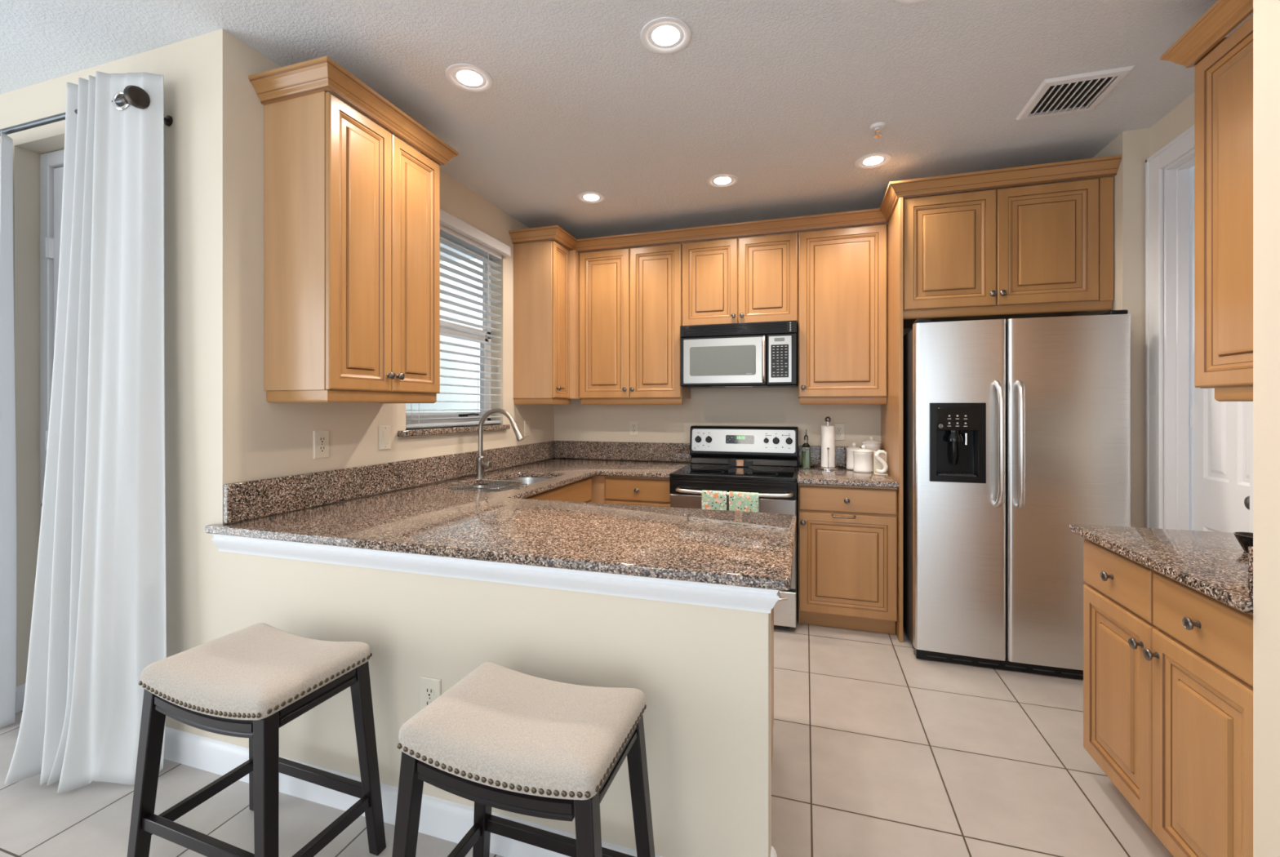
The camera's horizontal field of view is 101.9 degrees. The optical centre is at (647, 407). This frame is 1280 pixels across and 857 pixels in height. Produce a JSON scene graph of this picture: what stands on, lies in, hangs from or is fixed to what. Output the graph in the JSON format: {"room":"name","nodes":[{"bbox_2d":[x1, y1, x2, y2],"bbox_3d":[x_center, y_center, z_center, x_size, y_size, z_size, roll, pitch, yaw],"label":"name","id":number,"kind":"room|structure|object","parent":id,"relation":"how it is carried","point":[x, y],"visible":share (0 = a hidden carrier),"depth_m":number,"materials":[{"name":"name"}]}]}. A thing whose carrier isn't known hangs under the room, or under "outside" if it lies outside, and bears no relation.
{"room":"kitchen","nodes":[
{"label":"kitchen","id":0,"kind":"room"},
{"bbox_2d":[262,55,554,485],"bbox_3d":[-1.217,-0.027,3.332,0.150,2.744,2.614,0,0,17],"label":"wall","id":1,"kind":"structure","parent":0,"point":[288,428],"depth_m":2.77,"materials":[{"name":"beige paint"}]},
{"bbox_2d":[313,430,328,458],"bbox_3d":[-1.447,0.164,2.304,0.009,0.124,0.076,0,0,17],"label":"wall outlet","id":2,"kind":"object","parent":1,"relation":"attached to","point":[321,437],"visible":1,"depth_m":2.30,"materials":[{"name":"beige plastic"}]},
{"bbox_2d":[318,435,325,443],"bbox_3d":[-1.444,0.143,2.303,0.003,0.030,0.034,0,0,17],"label":"receptacle","id":3,"kind":"object","parent":2,"relation":"attached to","point":[322,439],"depth_m":2.30,"materials":[{"name":"grey plastic"}]},
{"bbox_2d":[318,445,325,452],"bbox_3d":[-1.444,0.184,2.303,0.003,0.030,0.034,0,0,17],"label":"receptacle","id":4,"kind":"object","parent":2,"relation":"attached to","point":[321,448],"depth_m":2.30,"materials":[{"name":"grey plastic"}]},
{"bbox_2d":[248,55,458,403],"bbox_3d":[-1.245,-0.650,2.307,0.391,1.262,0.751,0,0,17],"label":"upper cabinet","id":5,"kind":"object","parent":1,"relation":"attached to","point":[352,209],"visible":1,"depth_m":2.06,"materials":[{"name":"brown wood"}]},
{"bbox_2d":[378,425,391,450],"bbox_3d":[-1.340,0.154,2.652,0.010,0.124,0.076,0,0,17],"label":"light switch","id":6,"kind":"object","parent":1,"relation":"attached to","point":[384,431],"visible":1,"depth_m":2.64,"materials":[{"name":"beige plastic"}]},
{"bbox_2d":[223,440,555,524],"bbox_3d":[-1.175,0.357,3.166,0.022,0.146,2.620,0,0,17],"label":"backsplash","id":7,"kind":"structure","parent":1,"relation":"attached to","point":[255,499],"depth_m":2.44,"materials":[{"name":"stone"}]},
{"bbox_2d":[397,234,510,436],"bbox_3d":[-1.218,-0.474,3.250,0.175,1.261,1.040,0,0,17],"label":"window","id":8,"kind":"structure","parent":1,"relation":"in","point":[437,406],"depth_m":3.39,"materials":[{"name":"white paint"}]},
{"bbox_2d":[405,208,511,427],"bbox_3d":[-1.171,-0.518,3.246,0.102,1.258,1.000,0,0,17],"label":"window blind","id":9,"kind":"object","parent":8,"relation":"attached to","point":[452,228],"visible":0.7,"depth_m":3.35,"materials":[{"name":"white plastic"}]},
{"bbox_2d":[524,420,529,436],"bbox_3d":[-0.928,0.162,4.006,0.010,0.124,0.076,0,0,17],"label":"light switch","id":10,"kind":"object","parent":1,"relation":"attached to","point":[526,423],"visible":1,"depth_m":3.99,"materials":[{"name":"beige plastic"}]},
{"bbox_2d":[513,240,579,404],"bbox_3d":[-0.713,-0.611,4.078,0.377,1.182,0.649,0,0,17],"label":"upper cabinet","id":11,"kind":"object","parent":1,"relation":"attached to","point":[546,274],"visible":0.88,"depth_m":3.80,"materials":[{"name":"brown wood"}]},
{"bbox_2d":[508,155,1121,252],"bbox_3d":[0.758,-1.242,3.383,3.596,0.080,0.470,0,0,17],"label":"crown molding","id":12,"kind":"structure","parent":1,"relation":"attached to","point":[1103,166],"depth_m":3.40,"materials":[{"name":"brown wood"}]},
{"bbox_2d":[475,455,485,476],"bbox_3d":[-1.045,0.366,3.245,0.060,0.128,0.060,0,0,17],"label":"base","id":13,"kind":"object","parent":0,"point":[480,460],"depth_m":3.22,"materials":[{"name":"silver metal"}]},
{"bbox_2d":[0,595,1173,856],"bbox_3d":[-0.624,1.395,0.870,7.700,0.100,8.700,0,0,17],"label":"floor","id":14,"kind":"structure","parent":0,"point":[880,749],"depth_m":1.84,"materials":[{"name":"tile"}]},
{"bbox_2d":[127,622,386,856],"bbox_3d":[-1.117,1.026,1.503,0.554,0.639,0.364,0,0,19],"label":"bar stool","id":15,"kind":"object","parent":14,"relation":"on","point":[251,682],"visible":1,"depth_m":1.42,"materials":[{"name":"beige fabric"}]},
{"bbox_2d":[391,662,655,856],"bbox_3d":[-0.283,1.026,1.241,0.554,0.639,0.364,0,0,18],"label":"bar stool","id":16,"kind":"object","parent":14,"relation":"on","point":[500,737],"visible":1,"depth_m":1.16,"materials":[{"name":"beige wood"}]},
{"bbox_2d":[524,475,604,503],"bbox_3d":[-0.808,0.903,3.132,0.744,0.883,1.142,0,0,17],"label":"base cabinet","id":17,"kind":"object","parent":14,"relation":"on","point":[591,489],"visible":0.02,"depth_m":3.36,"materials":[{"name":"brown wood"}]},
{"bbox_2d":[604,475,670,506],"bbox_3d":[0.034,0.903,3.795,0.477,0.883,0.755,0,0,17],"label":"base cabinet","id":18,"kind":"object","parent":14,"relation":"on","point":[619,490],"visible":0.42,"depth_m":3.46,"materials":[{"name":"brown wood"}]},
{"bbox_2d":[669,425,798,628],"bbox_3d":[0.618,0.743,3.534,0.782,1.205,0.858,0,0,17],"label":"electric range","id":19,"kind":"object","parent":14,"relation":"on","point":[713,446],"visible":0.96,"depth_m":3.32,"materials":[{"name":"grey metal"}]},
{"bbox_2d":[701,489,727,510],"bbox_3d":[0.407,0.666,3.159,0.152,0.317,0.039,0,0,17],"label":"dish towel","id":20,"kind":"object","parent":19,"relation":"hanging from","point":[710,500],"visible":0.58,"depth_m":3.15,"materials":[{"name":"fabric"}]},
{"bbox_2d":[670,463,798,481],"bbox_3d":[0.604,0.434,3.487,0.782,0.021,0.610,0,0,17],"label":"cooktop","id":21,"kind":"object","parent":19,"relation":"in","point":[691,472],"depth_m":3.32,"materials":[{"name":"black glass"}]},
{"bbox_2d":[728,459,753,466],"bbox_3d":[0.657,0.395,3.667,0.176,0.050,0.034,0,0,17],"label":"spoon rest","id":22,"kind":"object","parent":19,"relation":"on","point":[737,463],"visible":1,"depth_m":3.65,"materials":[{"name":"black plastic"}]},
{"bbox_2d":[728,491,759,512],"bbox_3d":[0.578,0.676,3.107,0.174,0.337,0.039,0,0,17],"label":"dish towel","id":23,"kind":"object","parent":19,"relation":"hanging from","point":[738,501],"visible":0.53,"depth_m":3.09,"materials":[{"name":"fabric"}]},
{"bbox_2d":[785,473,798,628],"bbox_3d":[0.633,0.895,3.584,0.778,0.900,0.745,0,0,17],"label":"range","id":24,"kind":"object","parent":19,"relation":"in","point":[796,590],"depth_m":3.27,"materials":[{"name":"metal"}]},
{"bbox_2d":[771,607,773,767],"bbox_3d":[0.118,0.903,1.882,0.632,0.883,0.662,0,0,17],"label":"base cabinet","id":25,"kind":"object","parent":14,"relation":"on","point":[772,609],"visible":0.02,"depth_m":1.99,"materials":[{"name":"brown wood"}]},
{"bbox_2d":[204,440,795,591],"bbox_3d":[-0.240,0.372,2.875,2.065,0.177,2.675,0,0,17],"label":"countertop","id":26,"kind":"structure","parent":25,"relation":"on","point":[408,506],"depth_m":1.97,"materials":[{"name":"stone"}]},
{"bbox_2d":[475,408,524,476],"bbox_3d":[-0.914,0.218,3.205,0.334,0.425,0.061,0,0,17],"label":"kitchen faucet","id":27,"kind":"object","parent":26,"relation":"on","point":[481,464],"visible":1,"depth_m":3.22,"materials":[{"name":"silver metal"}]},
{"bbox_2d":[454,477,551,492],"bbox_3d":[-0.832,0.554,3.050,0.426,0.182,0.786,0,0,17],"label":"sink","id":28,"kind":"object","parent":26,"relation":"in","point":[527,481],"visible":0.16,"depth_m":3.29,"materials":[{"name":"silver metal"}]},
{"bbox_2d":[447,479,527,492],"bbox_3d":[-0.887,0.484,2.860,0.435,0.126,0.291,0,0,17],"label":"basket","id":29,"kind":"object","parent":28,"relation":"in","point":[466,482],"visible":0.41,"depth_m":2.90,"materials":[{"name":"silver metal"}]},
{"bbox_2d":[798,483,897,634],"bbox_3d":[1.285,0.903,3.413,0.555,0.883,0.755,0,0,17],"label":"base cabinet","id":30,"kind":"object","parent":14,"relation":"on","point":[847,567],"visible":0.94,"depth_m":3.09,"materials":[{"name":"brown wood"}]},
{"bbox_2d":[831,514,856,519],"bbox_3d":[1.161,0.645,3.067,0.135,0.018,0.032,0,0,17],"label":"towel bar","id":31,"kind":"object","parent":30,"relation":"attached to","point":[833,516],"visible":1,"depth_m":3.05,"materials":[{"name":"brown metal"}]},
{"bbox_2d":[797,445,898,487],"bbox_3d":[1.284,0.372,3.414,0.558,0.177,0.755,0,0,17],"label":"countertop","id":32,"kind":"structure","parent":30,"relation":"on","point":[842,477],"depth_m":3.28,"materials":[{"name":"stone"}]},
{"bbox_2d":[801,429,810,468],"bbox_3d":[1.121,0.292,3.662,0.060,0.276,0.060,0,0,17],"label":"oil bottle","id":33,"kind":"object","parent":32,"relation":"on","point":[806,448],"visible":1,"depth_m":3.64,"materials":[{"name":"green glass"}]},
{"bbox_2d":[817,416,838,470],"bbox_3d":[1.260,0.247,3.620,0.140,0.366,0.140,0,0,17],"label":"paper towel holder","id":34,"kind":"object","parent":32,"relation":"on","point":[828,420],"visible":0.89,"depth_m":3.58,"materials":[{"name":"silver metal"}]},
{"bbox_2d":[821,426,835,467],"bbox_3d":[1.260,0.272,3.620,0.092,0.284,0.092,0,0,17],"label":"paper towel roll","id":35,"kind":"object","parent":34,"relation":"on","point":[828,433],"visible":0.96,"depth_m":3.58,"materials":[{"name":"white"}]},
{"bbox_2d":[845,442,862,469],"bbox_3d":[1.443,0.339,3.622,0.109,0.183,0.109,0,0,17],"label":"canister","id":36,"kind":"object","parent":32,"relation":"on","point":[850,455],"visible":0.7,"depth_m":3.59,"materials":[{"name":"white ceramic"}]},
{"bbox_2d":[853,444,874,472],"bbox_3d":[1.447,0.341,3.474,0.134,0.178,0.134,0,0,17],"label":"canister","id":37,"kind":"object","parent":32,"relation":"on","point":[863,458],"visible":0.94,"depth_m":3.42,"materials":[{"name":"white ceramic"}]},
{"bbox_2d":[861,435,881,451],"bbox_3d":[1.559,0.315,3.607,0.130,0.230,0.130,0,0,17],"label":"canister","id":38,"kind":"object","parent":32,"relation":"on","point":[873,445],"visible":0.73,"depth_m":3.56,"materials":[{"name":"white ceramic"}]},
{"bbox_2d":[873,449,888,475],"bbox_3d":[1.497,0.351,3.322,0.082,0.159,0.061,0,0,17],"label":"ornament","id":39,"kind":"object","parent":32,"relation":"on","point":[880,465],"visible":1,"depth_m":3.31,"materials":[{"name":"white ceramic"}]},
{"bbox_2d":[880,197,902,642],"bbox_3d":[1.562,0.071,3.329,0.021,2.547,0.755,0,0,17],"label":"end panel","id":40,"kind":"object","parent":14,"relation":"on","point":[891,412],"visible":0.56,"depth_m":3.08,"materials":[{"name":"brown wood"}]},
{"bbox_2d":[902,309,1130,679],"bbox_3d":[1.985,0.438,2.999,0.938,1.815,0.966,0,0,17],"label":"refrigerator","id":41,"kind":"object","parent":14,"relation":"on","point":[1016,432],"visible":0.94,"depth_m":2.62,"materials":[{"name":"grey metal"}]},
{"bbox_2d":[1083,538,1253,856],"bbox_3d":[1.793,0.903,1.436,0.705,0.883,0.788,0,0,17],"label":"base cabinet","id":42,"kind":"object","parent":14,"relation":"on","point":[1168,664],"visible":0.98,"depth_m":1.45,"materials":[{"name":"brown wood"}]},
{"bbox_2d":[1069,524,1253,613],"bbox_3d":[1.791,0.388,1.442,0.710,0.146,0.798,0,0,17],"label":"countertop","id":43,"kind":"structure","parent":42,"relation":"on","point":[1214,564],"depth_m":1.51,"materials":[{"name":"stone"}]},
{"bbox_2d":[1233,532,1253,551],"bbox_3d":[1.805,0.405,1.541,0.086,0.050,0.086,0,0,17],"label":"glass bowl","id":44,"kind":"object","parent":43,"relation":"on","point":[1245,540],"visible":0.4,"depth_m":1.54,"materials":[{"name":"grey"}]},
{"bbox_2d":[0,0,1253,244],"bbox_3d":[-0.740,-1.449,0.487,7.700,0.100,7.900,0,0,17],"label":"ceiling","id":45,"kind":"structure","parent":0,"point":[784,98],"depth_m":2.21,"materials":[{"name":"white paint"}]},
{"bbox_2d":[445,63,493,93],"bbox_3d":[-0.756,-1.411,2.206,0.192,0.037,0.192,0,0,17],"label":"recessed light","id":46,"kind":"object","parent":45,"relation":"in","point":[465,77],"visible":1,"depth_m":2.20,"materials":[{"name":"white metal"}]},
{"bbox_2d":[577,191,605,204],"bbox_3d":[-0.374,-1.411,3.459,0.192,0.037,0.192,0,0,17],"label":"recessed light","id":47,"kind":"object","parent":45,"relation":"in","point":[591,198],"visible":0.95,"depth_m":3.45,"materials":[{"name":"white metal"}]},
{"bbox_2d":[640,17,691,53],"bbox_3d":[0.070,-1.411,1.954,0.192,0.037,0.192,0,0,17],"label":"recessed light","id":48,"kind":"object","parent":45,"relation":"in","point":[664,35],"visible":0.99,"depth_m":1.95,"materials":[{"name":"white metal"}]},
{"bbox_2d":[706,173,738,187],"bbox_3d":[0.465,-1.411,3.204,0.192,0.037,0.192,0,0,17],"label":"recessed light","id":49,"kind":"object","parent":45,"relation":"in","point":[723,180],"visible":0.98,"depth_m":3.20,"materials":[{"name":"white metal"}]},
{"bbox_2d":[854,152,892,168],"bbox_3d":[1.282,-1.411,2.944,0.192,0.037,0.192,0,0,17],"label":"recessed light","id":50,"kind":"object","parent":45,"relation":"in","point":[873,160],"visible":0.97,"depth_m":2.94,"materials":[{"name":"white metal"}]},
{"bbox_2d":[870,121,885,137],"bbox_3d":[1.145,-1.372,2.578,0.072,0.054,0.072,0,0,17],"label":"sprinkler","id":51,"kind":"object","parent":45,"relation":"attached to","point":[877,126],"visible":1,"depth_m":2.57,"materials":[{"name":"white paint"}]},
{"bbox_2d":[894,0,926,4],"bbox_3d":[0.903,-1.411,1.701,0.192,0.037,0.192,0,0,17],"label":"recessed light","id":52,"kind":"object","parent":45,"relation":"in","point":[903,2],"visible":1,"depth_m":1.78,"materials":[{"name":"white"}]},
{"bbox_2d":[1015,65,1134,119],"bbox_3d":[1.891,-1.390,2.320,0.315,0.017,0.320,0,0,17],"label":"ceiling vent","id":53,"kind":"object","parent":45,"relation":"in","point":[1081,92],"visible":1,"depth_m":2.30,"materials":[{"name":"white metal"}]},
{"bbox_2d":[0,0,1279,856],"bbox_3d":[-0.383,-0.027,1.660,7.700,2.744,0.200,0,0,17],"label":"wall","id":54,"kind":"structure","parent":0,"point":[703,673],"depth_m":1.71,"materials":[{"name":"beige paint"}]},
{"bbox_2d":[15,683,25,712],"bbox_3d":[-2.775,1.290,2.324,0.016,0.110,0.076,0,0,17],"label":"baseboard","id":55,"kind":"structure","parent":54,"relation":"attached to","point":[20,690],"depth_m":2.29,"materials":[{"name":"white paint"}]},
{"bbox_2d":[40,149,64,524],"bbox_3d":[-2.327,0.096,2.244,0.918,2.498,0.116,0,0,17],"label":"door","id":56,"kind":"structure","parent":54,"relation":"in","point":[51,164],"depth_m":2.35,"materials":[{"name":"white paint"}]},
{"bbox_2d":[0,84,173,136],"bbox_3d":[-2.734,-1.127,2.196,1.889,0.088,0.143,0,0,17],"label":"curtain rod","id":57,"kind":"object","parent":54,"relation":"attached to","point":[135,96],"visible":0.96,"depth_m":1.98,"materials":[{"name":"grey metal"}]},
{"bbox_2d":[0,130,16,728],"bbox_3d":[-3.028,0.108,2.245,0.899,2.450,0.124,0,0,14],"label":"curtain","id":58,"kind":"object","parent":57,"relation":"hanging from","point":[7,401],"visible":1,"depth_m":2.14,"materials":[{"name":"white fabric"}]},
{"bbox_2d":[4,71,166,793],"bbox_3d":[-2.010,0.048,1.889,0.510,2.571,0.229,0,0,7],"label":"curtain","id":59,"kind":"object","parent":57,"relation":"hanging from","point":[99,614],"visible":0.99,"depth_m":1.89,"materials":[{"name":"white fabric"}]},
{"bbox_2d":[420,675,440,710],"bbox_3d":[-0.688,0.920,1.643,0.076,0.124,0.009,0,0,17],"label":"wall outlet","id":60,"kind":"object","parent":54,"relation":"attached to","point":[430,687],"visible":0.75,"depth_m":1.64,"materials":[{"name":"beige plastic"}]},
{"bbox_2d":[424,699,432,706],"bbox_3d":[-0.689,0.941,1.640,0.034,0.030,0.003,0,0,17],"label":"receptacle","id":61,"kind":"object","parent":60,"relation":"attached to","point":[427,702],"depth_m":1.64,"materials":[{"name":"grey plastic"}]},
{"bbox_2d":[424,686,434,697],"bbox_3d":[-0.689,0.899,1.640,0.034,0.030,0.003,0,0,17],"label":"receptacle","id":62,"kind":"object","parent":60,"relation":"attached to","point":[428,691],"depth_m":1.64,"materials":[{"name":"grey plastic"}]},
{"bbox_2d":[164,726,777,856],"bbox_3d":[-0.777,1.290,1.732,2.344,0.110,0.140,0,0,17],"label":"baseboard","id":63,"kind":"structure","parent":54,"relation":"attached to","point":[439,818],"depth_m":1.71,"materials":[{"name":"white paint"}]},
{"bbox_2d":[211,533,780,613],"bbox_3d":[-0.606,0.496,1.673,2.009,0.070,0.153,0,0,17],"label":"trim","id":64,"kind":"structure","parent":54,"relation":"attached to","point":[714,595],"depth_m":1.53,"materials":[{"name":"white paint"}]},
{"bbox_2d":[1248,546,1253,598],"bbox_3d":[1.688,0.373,1.067,0.688,0.116,0.022,0,0,17],"label":"backsplash","id":65,"kind":"structure","parent":54,"relation":"attached to","point":[1250,548],"depth_m":1.17,"materials":[{"name":"stone"}]},
{"bbox_2d":[554,222,912,467],"bbox_3d":[0.940,-0.027,3.979,3.600,2.744,0.120,0,0,17],"label":"wall","id":66,"kind":"structure","parent":0,"point":[735,406],"depth_m":4.04,"materials":[{"name":"beige paint"}]},
{"bbox_2d":[555,440,690,462],"bbox_3d":[-0.215,0.357,4.254,1.226,0.146,0.022,0,0,17],"label":"backsplash","id":67,"kind":"structure","parent":66,"relation":"attached to","point":[624,451],"depth_m":4.24,"materials":[{"name":"stone"}]},
{"bbox_2d":[629,420,638,435],"bbox_3d":[-0.110,0.171,4.231,0.076,0.124,0.009,0,0,17],"label":"wall outlet","id":68,"kind":"object","parent":66,"relation":"attached to","point":[633,424],"visible":1,"depth_m":4.23,"materials":[{"name":"beige plastic"}]},
{"bbox_2d":[579,243,690,404],"bbox_3d":[-0.099,-0.611,4.045,0.815,1.182,0.356,0,0,17],"label":"upper cabinet","id":69,"kind":"object","parent":66,"relation":"attached to","point":[631,299],"visible":0.95,"depth_m":3.90,"materials":[{"name":"brown wood"}]},
{"bbox_2d":[682,232,798,328],"bbox_3d":[0.682,-0.894,3.807,0.814,0.616,0.356,0,0,17],"label":"upper cabinet","id":70,"kind":"object","parent":66,"relation":"attached to","point":[749,279],"visible":0.98,"depth_m":3.66,"materials":[{"name":"brown wood"}]},
{"bbox_2d":[680,320,797,388],"bbox_3d":[0.669,-0.364,3.764,0.802,0.439,0.440,0,0,17],"label":"microwave","id":71,"kind":"object","parent":70,"relation":"attached to","point":[764,354],"visible":1,"depth_m":3.59,"materials":[{"name":"silver plastic"}]},
{"bbox_2d":[799,445,861,466],"bbox_3d":[1.391,0.357,3.765,0.558,0.146,0.022,0,0,17],"label":"backsplash","id":72,"kind":"structure","parent":66,"relation":"attached to","point":[815,451],"depth_m":3.79,"materials":[{"name":"stone"}]},
{"bbox_2d":[833,423,844,440],"bbox_3d":[1.396,0.179,3.772,0.076,0.124,0.009,0,0,17],"label":"wall outlet","id":73,"kind":"object","parent":66,"relation":"attached to","point":[839,428],"visible":0.98,"depth_m":3.77,"materials":[{"name":"beige plastic"}]},
{"bbox_2d":[798,223,887,404],"bbox_3d":[1.341,-0.611,3.606,0.560,1.182,0.356,0,0,17],"label":"upper cabinet","id":74,"kind":"object","parent":66,"relation":"attached to","point":[842,273],"visible":1,"depth_m":3.46,"materials":[{"name":"brown wood"}]},
{"bbox_2d":[902,176,1113,328],"bbox_3d":[2.052,-0.857,3.174,1.000,0.691,0.768,0,0,17],"label":"upper cabinet","id":75,"kind":"object","parent":66,"relation":"attached to","point":[1040,251],"visible":0.98,"depth_m":2.83,"materials":[{"name":"brown wood"}]},
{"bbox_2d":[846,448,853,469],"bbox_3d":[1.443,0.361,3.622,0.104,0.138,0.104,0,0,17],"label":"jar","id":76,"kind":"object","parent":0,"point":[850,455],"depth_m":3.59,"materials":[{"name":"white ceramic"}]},
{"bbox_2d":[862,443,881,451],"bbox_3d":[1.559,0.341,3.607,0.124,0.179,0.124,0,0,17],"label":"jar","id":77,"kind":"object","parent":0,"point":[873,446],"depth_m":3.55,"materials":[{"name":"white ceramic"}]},
{"bbox_2d":[1065,128,1149,528],"bbox_3d":[2.694,-0.027,3.026,0.310,2.744,0.920,0,0,17],"label":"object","id":78,"kind":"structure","parent":0,"point":[1129,182],"depth_m":2.62,"materials":[{"name":"beige paint"}]},
{"bbox_2d":[1149,92,1194,156],"bbox_3d":[2.338,-0.027,1.755,0.150,2.744,1.720,0,0,17],"label":"wall","id":79,"kind":"structure","parent":0,"point":[1180,118],"depth_m":2.44,"materials":[{"name":"beige paint"}]},
{"bbox_2d":[1145,124,1253,533],"bbox_3d":[2.471,0.053,2.232,0.174,2.583,0.710,0,0,17],"label":"door","id":80,"kind":"structure","parent":79,"relation":"in","point":[1199,447],"depth_m":2.46,"materials":[{"name":"white paint"}]},
{"bbox_2d":[1160,0,1253,401],"bbox_3d":[1.946,-0.650,1.427,0.407,1.262,0.860,0,0,17],"label":"upper cabinet","id":81,"kind":"object","parent":79,"relation":"attached to","point":[1223,66],"visible":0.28,"depth_m":1.69,"materials":[{"name":"brown wood"}]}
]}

